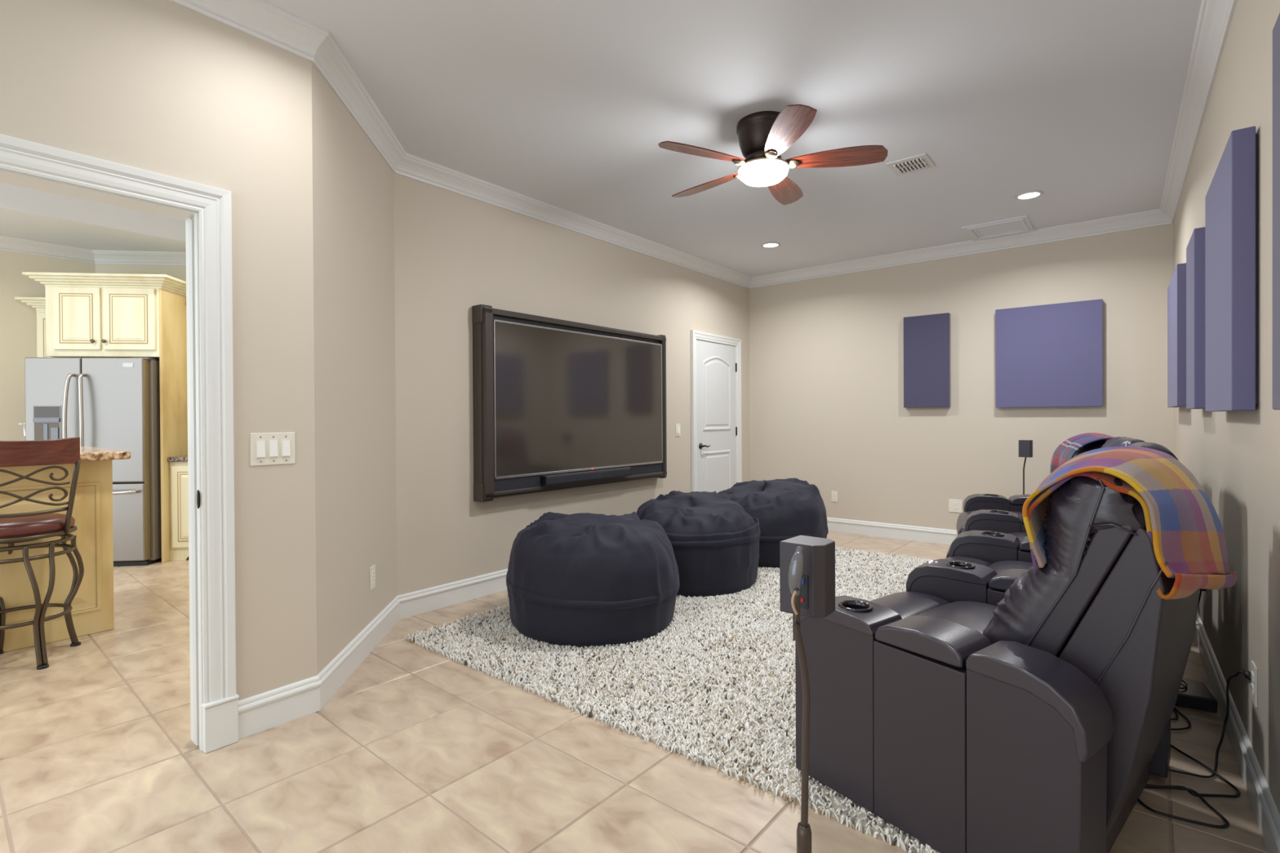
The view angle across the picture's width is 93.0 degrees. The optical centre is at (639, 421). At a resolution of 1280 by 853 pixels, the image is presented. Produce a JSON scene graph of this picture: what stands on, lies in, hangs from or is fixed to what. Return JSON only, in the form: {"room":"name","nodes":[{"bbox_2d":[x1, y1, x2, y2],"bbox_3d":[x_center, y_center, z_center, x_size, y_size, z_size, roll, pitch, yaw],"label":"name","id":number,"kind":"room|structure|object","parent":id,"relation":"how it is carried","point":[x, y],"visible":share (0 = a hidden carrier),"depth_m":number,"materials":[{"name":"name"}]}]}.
{"room":"home theater room","nodes":[
{"label":"home theater room","id":0,"kind":"room"},
{"bbox_2d":[0,249,95,440],"bbox_3d":[-6.420,-0.394,4.319,0.100,3.350,3.852,0,0,39],"label":"wall","id":1,"kind":"structure","parent":0,"point":[18,320],"depth_m":5.37,"materials":[{"name":"beige paint"}]},
{"bbox_2d":[0,235,94,263],"bbox_3d":[-6.355,-1.541,4.255,0.084,0.115,3.852,0,0,39],"label":"trim","id":2,"kind":"structure","parent":1,"relation":"attached to","point":[6,243],"depth_m":5.49,"materials":[{"name":"white paint"}]},
{"bbox_2d":[95,263,186,281],"bbox_3d":[-4.368,-0.415,5.942,1.630,3.350,0.141,0,0,-6],"label":"wall","id":3,"kind":"structure","parent":0,"point":[179,272],"depth_m":5.83,"materials":[{"name":"beige paint"}]},
{"bbox_2d":[14,297,52,357],"bbox_3d":[-5.273,-0.665,5.563,0.468,0.865,0.418,0,0,-6],"label":"upper cabinet","id":4,"kind":"object","parent":3,"relation":"attached to","point":[38,303],"visible":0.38,"depth_m":5.42,"materials":[{"name":"beige wood"}]},
{"bbox_2d":[22,271,187,563],"bbox_3d":[-4.562,-0.011,5.451,1.102,2.450,0.798,0,0,-6],"label":"upper cabinet","id":5,"kind":"object","parent":3,"relation":"attached to","point":[88,315],"visible":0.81,"depth_m":5.15,"materials":[{"name":"beige wood"}]},
{"bbox_2d":[92,249,186,265],"bbox_3d":[-4.362,-1.562,5.823,1.630,0.115,0.084,0,0,-6],"label":"trim","id":6,"kind":"structure","parent":3,"relation":"attached to","point":[104,257],"depth_m":5.78,"materials":[{"name":"white paint"}]},
{"bbox_2d":[0,0,316,746],"bbox_3d":[-2.458,-0.224,1.293,0.132,3.000,3.324,0,0,39],"label":"wall","id":7,"kind":"structure","parent":0,"point":[167,87],"depth_m":2.35,"materials":[{"name":"beige paint"}]},
{"bbox_2d":[0,133,239,753],"bbox_3d":[-1.994,0.179,1.860,0.192,2.083,1.276,0,0,39],"label":"door frame","id":8,"kind":"structure","parent":7,"relation":"in","point":[214,698],"depth_m":2.25,"materials":[{"name":"white paint"}]},
{"bbox_2d":[168,0,328,62],"bbox_3d":[-2.370,-1.546,1.231,0.084,0.115,3.359,0,0,39],"label":"trim","id":9,"kind":"structure","parent":7,"relation":"attached to","point":[261,20],"depth_m":2.37,"materials":[{"name":"white paint"}]},
{"bbox_2d":[249,432,295,466],"bbox_3d":[-1.456,0.109,2.418,0.014,0.128,0.163,0,0,39],"label":"light switch","id":10,"kind":"object","parent":7,"relation":"attached to","point":[265,448],"visible":1,"depth_m":2.41,"materials":[{"name":"beige plastic"}]},
{"bbox_2d":[238,675,321,739],"bbox_3d":[-1.437,1.142,2.433,0.022,0.145,0.306,0,0,39],"label":"baseboard","id":11,"kind":"structure","parent":7,"relation":"attached to","point":[260,713],"depth_m":2.42,"materials":[{"name":"white paint"}]},
{"bbox_2d":[311,62,396,675],"bbox_3d":[-1.489,-0.240,3.135,0.130,3.000,1.203,0,0,-6],"label":"wall","id":12,"kind":"structure","parent":0,"point":[353,197],"depth_m":2.96,"materials":[{"name":"beige paint"}]},
{"bbox_2d":[316,595,399,710],"bbox_3d":[-1.403,1.137,3.122,0.021,0.145,1.161,0,0,-6],"label":"baseboard","id":13,"kind":"structure","parent":12,"relation":"attached to","point":[335,674],"depth_m":2.96,"materials":[{"name":"white paint"}]},
{"bbox_2d":[311,31,406,173],"bbox_3d":[-1.386,-1.563,3.096,0.084,0.115,1.187,0,0,-6],"label":"trim","id":14,"kind":"structure","parent":12,"relation":"attached to","point":[329,60],"depth_m":2.94,"materials":[{"name":"white paint"}]},
{"bbox_2d":[369,564,375,590],"bbox_3d":[-1.424,0.834,3.247,0.010,0.120,0.078,0,0,-6],"label":"wall outlet","id":15,"kind":"object","parent":12,"relation":"attached to","point":[372,570],"visible":1,"depth_m":3.24,"materials":[{"name":"beige plastic"}]},
{"bbox_2d":[393,173,750,595],"bbox_3d":[-0.107,-0.261,5.470,0.130,3.000,4.495,0,0,39],"label":"wall","id":16,"kind":"structure","parent":0,"point":[454,253],"depth_m":4.19,"materials":[{"name":"beige paint"}]},
{"bbox_2d":[398,568,507,619],"bbox_3d":[-0.466,1.121,4.912,0.021,0.145,3.155,0,0,39],"label":"baseboard","id":17,"kind":"structure","parent":16,"relation":"attached to","point":[423,601],"depth_m":3.97,"materials":[{"name":"white paint"}]},
{"bbox_2d":[471,304,666,502],"bbox_3d":[-0.427,-0.129,4.870,0.135,1.326,2.057,0,0,39],"label":"surround","id":18,"kind":"object","parent":16,"relation":"attached to","point":[486,488],"visible":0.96,"depth_m":4.12,"materials":[{"name":"black plastic"}]},
{"bbox_2d":[493,319,662,479],"bbox_3d":[-0.392,-0.155,4.827,0.032,1.082,1.874,0,0,39],"label":"television","id":19,"kind":"object","parent":18,"relation":"on","point":[565,401],"visible":1,"depth_m":4.66,"materials":[{"name":"glass"},{"name":"black plastic"}]},
{"bbox_2d":[540,466,631,485],"bbox_3d":[-0.389,0.425,4.771,0.063,0.068,0.965,0,0,39],"label":"soundbar","id":20,"kind":"object","parent":18,"relation":"attached to","point":[545,480],"visible":1,"depth_m":4.69,"materials":[{"name":"black plastic"}]},
{"bbox_2d":[395,152,751,288],"bbox_3d":[-0.073,-1.583,5.344,0.084,0.115,4.365,0,0,39],"label":"trim","id":21,"kind":"structure","parent":16,"relation":"attached to","point":[411,166],"depth_m":4.60,"materials":[{"name":"white paint"}]},
{"bbox_2d":[675,423,680,435],"bbox_3d":[0.386,0.085,5.957,0.014,0.120,0.075,0,0,39],"label":"light switch","id":22,"kind":"object","parent":16,"relation":"attached to","point":[677,425],"visible":1,"depth_m":5.95,"materials":[{"name":"beige plastic"}]},
{"bbox_2d":[690,329,742,493],"bbox_3d":[0.852,0.124,6.502,0.071,2.106,0.982,0,0,39],"label":"door","id":23,"kind":"structure","parent":16,"relation":"in","point":[715,367],"depth_m":6.47,"materials":[{"name":"white paint"}]},
{"bbox_2d":[0,0,1201,276],"bbox_3d":[-1.529,-1.868,3.724,8.258,0.500,9.100,0,0,39],"label":"ceiling","id":24,"kind":"structure","parent":0,"point":[569,105],"depth_m":3.16,"materials":[{"name":"white paint"}]},
{"bbox_2d":[760,242,780,248],"bbox_3d":[1.226,-1.640,5.653,0.180,0.009,0.180,0,0,39],"label":"recessed light","id":25,"kind":"object","parent":24,"relation":"in","point":[767,245],"visible":1,"depth_m":5.65,"materials":[{"name":"white glass"}]},
{"bbox_2d":[657,104,888,204],"bbox_3d":[0.669,-1.466,3.354,1.220,0.324,1.225,0,0,39],"label":"ceiling fan","id":26,"kind":"object","parent":24,"relation":"hanging from","point":[763,136],"visible":1,"depth_m":3.21,"materials":[{"name":"brown wood"}]},
{"bbox_2d":[885,153,935,176],"bbox_3d":[1.734,-1.631,3.873,0.236,0.014,0.250,0,0,39],"label":"ceiling vent","id":27,"kind":"object","parent":24,"relation":"in","point":[922,162],"visible":1,"depth_m":3.85,"materials":[{"name":"white metal"}]},
{"bbox_2d":[961,215,1034,240],"bbox_3d":[3.070,-1.643,5.191,0.470,0.020,0.470,0,0,39],"label":"attic hatch","id":28,"kind":"object","parent":24,"relation":"attached to","point":[1018,224],"visible":1,"depth_m":5.17,"materials":[{"name":"white paint"}]},
{"bbox_2d":[1014,190,1044,199],"bbox_3d":[2.836,-1.642,4.416,0.180,0.009,0.180,0,0,39],"label":"recessed light","id":29,"kind":"object","parent":24,"relation":"in","point":[1030,194],"visible":1,"depth_m":4.41,"materials":[{"name":"white glass"}]},
{"bbox_2d":[0,531,1267,852],"bbox_3d":[-1.807,1.237,4.046,9.300,0.060,9.200,0,0,39],"label":"floor","id":30,"kind":"structure","parent":0,"point":[420,749],"depth_m":2.09,"materials":[{"name":"beige tile"}]},
{"bbox_2d":[0,436,84,669],"bbox_3d":[-3.148,0.651,3.080,0.546,1.137,0.505,0,0,39],"label":"bar stool","id":31,"kind":"object","parent":30,"relation":"on","point":[20,527],"visible":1,"depth_m":3.01,"materials":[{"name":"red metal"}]},
{"bbox_2d":[0,459,114,652],"bbox_3d":[-4.038,0.728,3.108,0.960,0.995,1.900,0,0,39],"label":"kitchen island","id":32,"kind":"object","parent":30,"relation":"on","point":[92,611],"visible":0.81,"depth_m":3.39,"materials":[{"name":"beige wood"}]},
{"bbox_2d":[80,446,130,461],"bbox_3d":[-4.046,0.205,3.139,1.200,0.045,1.992,0,0,39],"label":"island countertop","id":33,"kind":"structure","parent":32,"relation":"on","point":[86,453],"depth_m":3.48,"materials":[{"name":"stone"}]},
{"bbox_2d":[18,357,161,566],"bbox_3d":[-4.654,0.339,5.360,0.996,1.752,0.822,0,0,-6],"label":"refrigerator","id":34,"kind":"object","parent":30,"relation":"on","point":[113,403],"visible":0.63,"depth_m":5.06,"materials":[{"name":"silver metal"}]},
{"bbox_2d":[169,461,188,560],"bbox_3d":[-3.790,0.778,5.602,0.648,0.862,0.628,0,0,-6],"label":"base cabinet","id":35,"kind":"object","parent":30,"relation":"on","point":[179,489],"visible":0.3,"depth_m":5.27,"materials":[{"name":"beige wood"}]},
{"bbox_2d":[167,455,187,462],"bbox_3d":[-3.793,0.326,5.598,0.648,0.038,0.630,0,0,-6],"label":"countertop","id":36,"kind":"structure","parent":35,"relation":"on","point":[184,458],"depth_m":5.26,"materials":[{"name":"stone"}]},
{"bbox_2d":[404,546,939,852],"bbox_3d":[0.916,1.186,3.930,2.690,0.012,3.645,0,0,39],"label":"area rug","id":37,"kind":"object","parent":30,"relation":"on","point":[715,687],"visible":0.33,"depth_m":2.85,"materials":[{"name":"beige carpet"}]},
{"bbox_2d":[506,511,679,646],"bbox_3d":[-0.276,0.877,3.650,1.022,0.630,1.030,0,0,39],"label":"beanbag","id":38,"kind":"object","parent":37,"relation":"on","point":[583,579],"visible":1,"depth_m":3.25,"materials":[{"name":"black fabric"}]},
{"bbox_2d":[635,490,759,596],"bbox_3d":[0.395,0.866,4.507,0.988,0.635,0.987,0,0,39],"label":"beanbag","id":39,"kind":"object","parent":37,"relation":"on","point":[714,541],"visible":0.7,"depth_m":4.12,"materials":[{"name":"black fabric"}]},
{"bbox_2d":[717,477,828,568],"bbox_3d":[1.099,0.841,5.314,1.069,0.667,1.066,0,0,9],"label":"beanbag","id":40,"kind":"object","parent":37,"relation":"on","point":[787,508],"visible":0.64,"depth_m":4.89,"materials":[{"name":"black fabric"}]},
{"bbox_2d":[792,475,1199,852],"bbox_3d":[1.086,0.654,1.954,0.878,1.047,1.004,-1,0,-41],"label":"recliner","id":41,"kind":"object","parent":37,"relation":"on","point":[1034,721],"visible":0.79,"depth_m":1.60,"materials":[{"name":"grey leather"}]},
{"bbox_2d":[869,591,949,618],"bbox_3d":[0.947,0.760,2.305,0.572,0.138,0.282,-1,0,-41],"label":"cushion","id":42,"kind":"object","parent":41,"relation":"on","point":[906,603],"depth_m":2.33,"materials":[{"name":"grey leather"}]},
{"bbox_2d":[918,600,997,634],"bbox_3d":[1.162,0.763,2.053,0.572,0.175,0.471,-1,0,-41],"label":"seat cushion","id":43,"kind":"object","parent":41,"relation":"on","point":[976,615],"depth_m":2.16,"materials":[{"name":"grey leather"}]},
{"bbox_2d":[982,561,1069,644],"bbox_3d":[1.300,0.569,1.890,0.620,0.415,0.289,-1,0,-41],"label":"lumbar cushion","id":44,"kind":"object","parent":41,"relation":"on","point":[1034,610],"depth_m":1.67,"materials":[{"name":"grey leather"}]},
{"bbox_2d":[1022,445,1237,599],"bbox_3d":[1.379,0.276,1.747,0.591,0.396,0.454,-1,0,-41],"label":"blanket","id":45,"kind":"object","parent":41,"relation":"on","point":[1184,529],"visible":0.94,"depth_m":1.59,"materials":[{"name":"multicoloured fabric"}]},
{"bbox_2d":[955,440,1106,535],"bbox_3d":[2.732,0.635,4.158,1.005,1.040,1.158,0,0,27],"label":"recliner","id":46,"kind":"object","parent":37,"relation":"on","point":[981,512],"visible":0.17,"depth_m":3.94,"materials":[{"name":"grey leather"}]},
{"bbox_2d":[955,511,973,535],"bbox_3d":[2.419,0.740,4.326,0.282,0.139,0.692,0,0,27],"label":"cushion","id":47,"kind":"object","parent":46,"relation":"on","point":[961,522],"depth_m":4.28,"materials":[{"name":"grey leather"}]},
{"bbox_2d":[1008,511,1022,519],"bbox_3d":[2.713,0.741,4.173,0.470,0.173,0.692,0,0,27],"label":"seat cushion","id":48,"kind":"object","parent":46,"relation":"on","point":[1020,513],"depth_m":4.35,"materials":[{"name":"grey leather"}]},
{"bbox_2d":[1050,432,1114,473],"bbox_3d":[3.004,0.240,3.981,0.476,0.323,0.698,0,0,27],"label":"blanket","id":49,"kind":"object","parent":46,"relation":"on","point":[1066,451],"visible":0.5,"depth_m":4.01,"materials":[{"name":"multicoloured fabric"}]},
{"bbox_2d":[946,436,1146,564],"bbox_3d":[2.224,0.625,3.283,1.003,1.076,0.902,0,0,33],"label":"recliner","id":50,"kind":"object","parent":37,"relation":"on","point":[993,547],"visible":0.16,"depth_m":3.10,"materials":[{"name":"grey leather"}]},
{"bbox_2d":[946,530,968,558],"bbox_3d":[1.981,0.746,3.565,0.280,0.137,0.627,0,0,33],"label":"cushion","id":51,"kind":"object","parent":50,"relation":"on","point":[948,553],"depth_m":3.40,"materials":[{"name":"grey leather"}]},
{"bbox_2d":[1007,532,1027,543],"bbox_3d":[2.260,0.748,3.387,0.470,0.174,0.627,0,0,33],"label":"seat cushion","id":52,"kind":"object","parent":50,"relation":"on","point":[1020,535],"depth_m":3.56,"materials":[{"name":"grey leather"}]},
{"bbox_2d":[787,546,811,852],"bbox_3d":[0.261,0.705,0.959,0.250,1.015,0.250,0,0,39],"label":"speaker stand","id":53,"kind":"object","parent":30,"relation":"on","point":[796,568],"visible":1,"depth_m":0.95,"materials":[{"name":"brown metal"}]},
{"bbox_2d":[779,535,835,617],"bbox_3d":[0.282,0.257,1.011,0.073,0.117,0.076,0,0,39],"label":"speaker","id":54,"kind":"object","parent":53,"relation":"attached to","point":[818,583],"visible":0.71,"depth_m":0.98},
{"bbox_2d":[1022,457,1026,494],"bbox_3d":[3.134,0.723,4.946,0.250,0.901,0.250,0,0,39],"label":"speaker stand","id":55,"kind":"object","parent":30,"relation":"on","point":[1025,457],"visible":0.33,"depth_m":4.94,"materials":[{"name":"brown metal"}]},
{"bbox_2d":[1018,440,1032,457],"bbox_3d":[3.126,0.220,4.908,0.092,0.137,0.070,0,0,39],"label":"speaker","id":56,"kind":"object","parent":55,"relation":"attached to","point":[1025,446],"visible":1,"depth_m":4.88},
{"bbox_2d":[906,442,1177,777],"bbox_3d":[1.706,0.628,2.566,1.003,1.084,0.913,0,0,38],"label":"recliner","id":57,"kind":"object","parent":30,"relation":"on","point":[952,579],"visible":0.22,"depth_m":2.42,"materials":[{"name":"grey leather"}]},
{"bbox_2d":[944,556,991,566],"bbox_3d":[1.504,0.753,2.888,0.281,0.137,0.592,0,0,38],"label":"cushion","id":58,"kind":"object","parent":57,"relation":"on","point":[972,560],"depth_m":3.02,"materials":[{"name":"grey leather"}]},
{"bbox_2d":[987,560,1033,573],"bbox_3d":[1.765,0.755,2.685,0.470,0.174,0.592,0,0,38],"label":"seat cushion","id":59,"kind":"object","parent":57,"relation":"on","point":[998,566],"depth_m":2.84,"materials":[{"name":"grey leather"}]},
{"bbox_2d":[1170,709,1178,719],"bbox_3d":[2.142,1.183,2.487,0.100,0.015,0.144,0,0,39],"label":"cord","id":60,"kind":"object","parent":30,"relation":"on","point":[1174,710],"visible":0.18,"depth_m":2.43,"materials":[{"name":"black plastic"}]},
{"bbox_2d":[1170,707,1191,730],"bbox_3d":[2.195,1.187,2.530,0.141,0.007,0.487,0,0,39],"label":"cord","id":61,"kind":"object","parent":30,"relation":"on","point":[1175,708],"visible":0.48,"depth_m":2.37,"materials":[{"name":"black plastic"}]},
{"bbox_2d":[1137,783,1229,828],"bbox_3d":[1.672,1.190,1.891,0.208,0.017,0.188,0,0,17],"label":"cord","id":62,"kind":"object","parent":30,"relation":"on","point":[1227,824],"visible":0.88,"depth_m":1.85,"materials":[{"name":"black plastic"}]},
{"bbox_2d":[1144,744,1240,797],"bbox_3d":[1.897,1.187,2.131,0.279,0.017,0.587,0,0,39],"label":"cord","id":63,"kind":"object","parent":30,"relation":"on","point":[1237,789],"visible":0.79,"depth_m":1.98,"materials":[{"name":"black plastic"}]},
{"bbox_2d":[1175,679,1217,712],"bbox_3d":[2.350,1.163,2.594,0.136,0.054,0.200,0,0,31],"label":"box","id":64,"kind":"object","parent":30,"relation":"on","point":[1196,695],"visible":0.59,"depth_m":2.52,"materials":[{"name":"black plastic"}]},
{"bbox_2d":[1179,680,1187,688],"bbox_3d":[2.254,1.154,2.590,0.128,0.063,0.386,0,0,42],"label":"cord","id":65,"kind":"object","parent":64,"relation":"on","point":[1184,682],"visible":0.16,"depth_m":2.58,"materials":[{"name":"black plastic"}]},
{"bbox_2d":[1197,588,1206,608],"bbox_3d":[2.824,0.972,3.185,0.191,0.424,0.458,0,0,39],"label":"cord","id":66,"kind":"object","parent":30,"relation":"on","point":[1201,589],"visible":0.12,"depth_m":3.01,"materials":[{"name":"black plastic"}]},
{"bbox_2d":[1168,669,1251,777],"bbox_3d":[1.977,1.000,2.177,0.293,0.391,0.393,0,0,39],"label":"cord","id":67,"kind":"object","parent":30,"relation":"on","point":[1246,673],"visible":0.85,"depth_m":2.13,"materials":[{"name":"black plastic"}]},
{"bbox_2d":[749,223,1173,530],"bbox_3d":[2.823,-0.281,5.916,3.838,3.000,0.130,0,0,39],"label":"wall","id":68,"kind":"structure","parent":0,"point":[827,411],"depth_m":5.82,"materials":[{"name":"beige paint"}]},
{"bbox_2d":[831,490,837,502],"bbox_3d":[2.073,0.796,6.439,0.070,0.115,0.010,0,0,39],"label":"wall outlet","id":69,"kind":"object","parent":68,"relation":"attached to","point":[833,494],"visible":1,"depth_m":6.44,"materials":[{"name":"beige plastic"}]},
{"bbox_2d":[826,517,957,545],"bbox_3d":[2.733,1.097,5.906,3.708,0.145,0.021,0,0,39],"label":"baseboard","id":70,"kind":"structure","parent":68,"relation":"attached to","point":[921,534],"depth_m":6.06,"materials":[{"name":"white paint"}]},
{"bbox_2d":[903,312,950,407],"bbox_3d":[2.764,-0.576,5.837,0.405,0.883,0.062,0,0,39],"label":"acoustic panel","id":71,"kind":"object","parent":68,"relation":"attached to","point":[926,338],"visible":1,"depth_m":5.80,"materials":[{"name":"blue fabric"}]},
{"bbox_2d":[948,498,962,512],"bbox_3d":[2.977,0.796,5.714,0.115,0.120,0.010,0,0,39],"label":"wall outlet","id":72,"kind":"object","parent":68,"relation":"attached to","point":[954,505],"visible":0.98,"depth_m":5.71,"materials":[{"name":"beige plastic"}]},
{"bbox_2d":[749,208,1173,288],"bbox_3d":[2.697,-1.602,5.865,3.708,0.115,0.084,0,0,39],"label":"trim","id":73,"kind":"structure","parent":68,"relation":"attached to","point":[1156,217],"depth_m":5.56,"materials":[{"name":"white paint"}]},
{"bbox_2d":[995,298,1102,407],"bbox_3d":[3.516,-0.563,5.233,0.765,0.879,0.062,0,0,39],"label":"acoustic panel","id":74,"kind":"object","parent":68,"relation":"attached to","point":[1047,355],"visible":1,"depth_m":5.20,"materials":[{"name":"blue fabric"}]},
{"bbox_2d":[1173,0,1279,814],"bbox_3d":[1.589,-0.247,1.362,0.130,3.000,8.520,0,0,38],"label":"wall","id":75,"kind":"structure","parent":0,"point":[1234,456],"depth_m":2.02,"materials":[{"name":"beige paint"}]},
{"bbox_2d":[1167,262,1186,407],"bbox_3d":[3.529,-0.522,3.975,0.062,0.853,0.890,0,0,38],"label":"acoustic panel","id":76,"kind":"object","parent":75,"relation":"attached to","point":[1176,290],"visible":0.78,"depth_m":3.66,"materials":[{"name":"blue fabric"}]},
{"bbox_2d":[1186,226,1204,408],"bbox_3d":[2.733,-0.480,2.966,0.062,0.836,0.420,0,0,38],"label":"acoustic panel","id":77,"kind":"object","parent":75,"relation":"attached to","point":[1195,250],"visible":0.75,"depth_m":2.82,"materials":[{"name":"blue fabric"}]},
{"bbox_2d":[1160,0,1237,222],"bbox_3d":[1.498,-1.569,1.420,0.084,0.115,8.520,0,0,38],"label":"trim","id":78,"kind":"structure","parent":75,"relation":"attached to","point":[1215,16],"depth_m":2.90,"materials":[{"name":"white paint"}]},
{"bbox_2d":[1204,126,1258,411],"bbox_3d":[2.095,-0.472,2.158,0.062,0.871,0.730,0,0,38],"label":"acoustic panel","id":79,"kind":"object","parent":75,"relation":"attached to","point":[1232,197],"visible":1,"depth_m":1.89,"materials":[{"name":"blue fabric"}]},
{"bbox_2d":[1194,611,1279,852],"bbox_3d":[1.538,1.131,1.417,0.021,0.145,8.520,0,0,38],"label":"baseboard","id":80,"kind":"structure","parent":75,"relation":"attached to","point":[1265,811],"depth_m":2.01,"materials":[{"name":"white paint"}]},
{"bbox_2d":[1250,660,1257,707],"bbox_3d":[1.940,0.828,1.917,0.010,0.125,0.078,0,0,38],"label":"wall outlet","id":81,"kind":"object","parent":75,"relation":"attached to","point":[1254,670],"visible":1,"depth_m":1.90,"materials":[{"name":"beige plastic"}]},
{"bbox_2d":[1250,671,1253,681],"bbox_3d":[1.938,0.805,1.919,0.003,0.026,0.032,0,0,38],"label":"socket","id":82,"kind":"object","parent":81,"relation":"attached to","point":[1251,672],"depth_m":1.91,"materials":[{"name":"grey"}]},
{"bbox_2d":[1250,682,1253,693],"bbox_3d":[1.938,0.843,1.919,0.003,0.026,0.032,0,0,38],"label":"socket","id":83,"kind":"object","parent":81,"relation":"attached to","point":[1251,683],"depth_m":1.91,"materials":[{"name":"grey plastic"}]},
{"bbox_2d":[1272,13,1279,409],"bbox_3d":[1.345,-0.460,1.208,0.062,0.870,0.420,0,0,38],"label":"acoustic panel","id":84,"kind":"object","parent":75,"relation":"attached to","point":[1276,31],"visible":1,"depth_m":1.35,"materials":[{"name":"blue fabric"}]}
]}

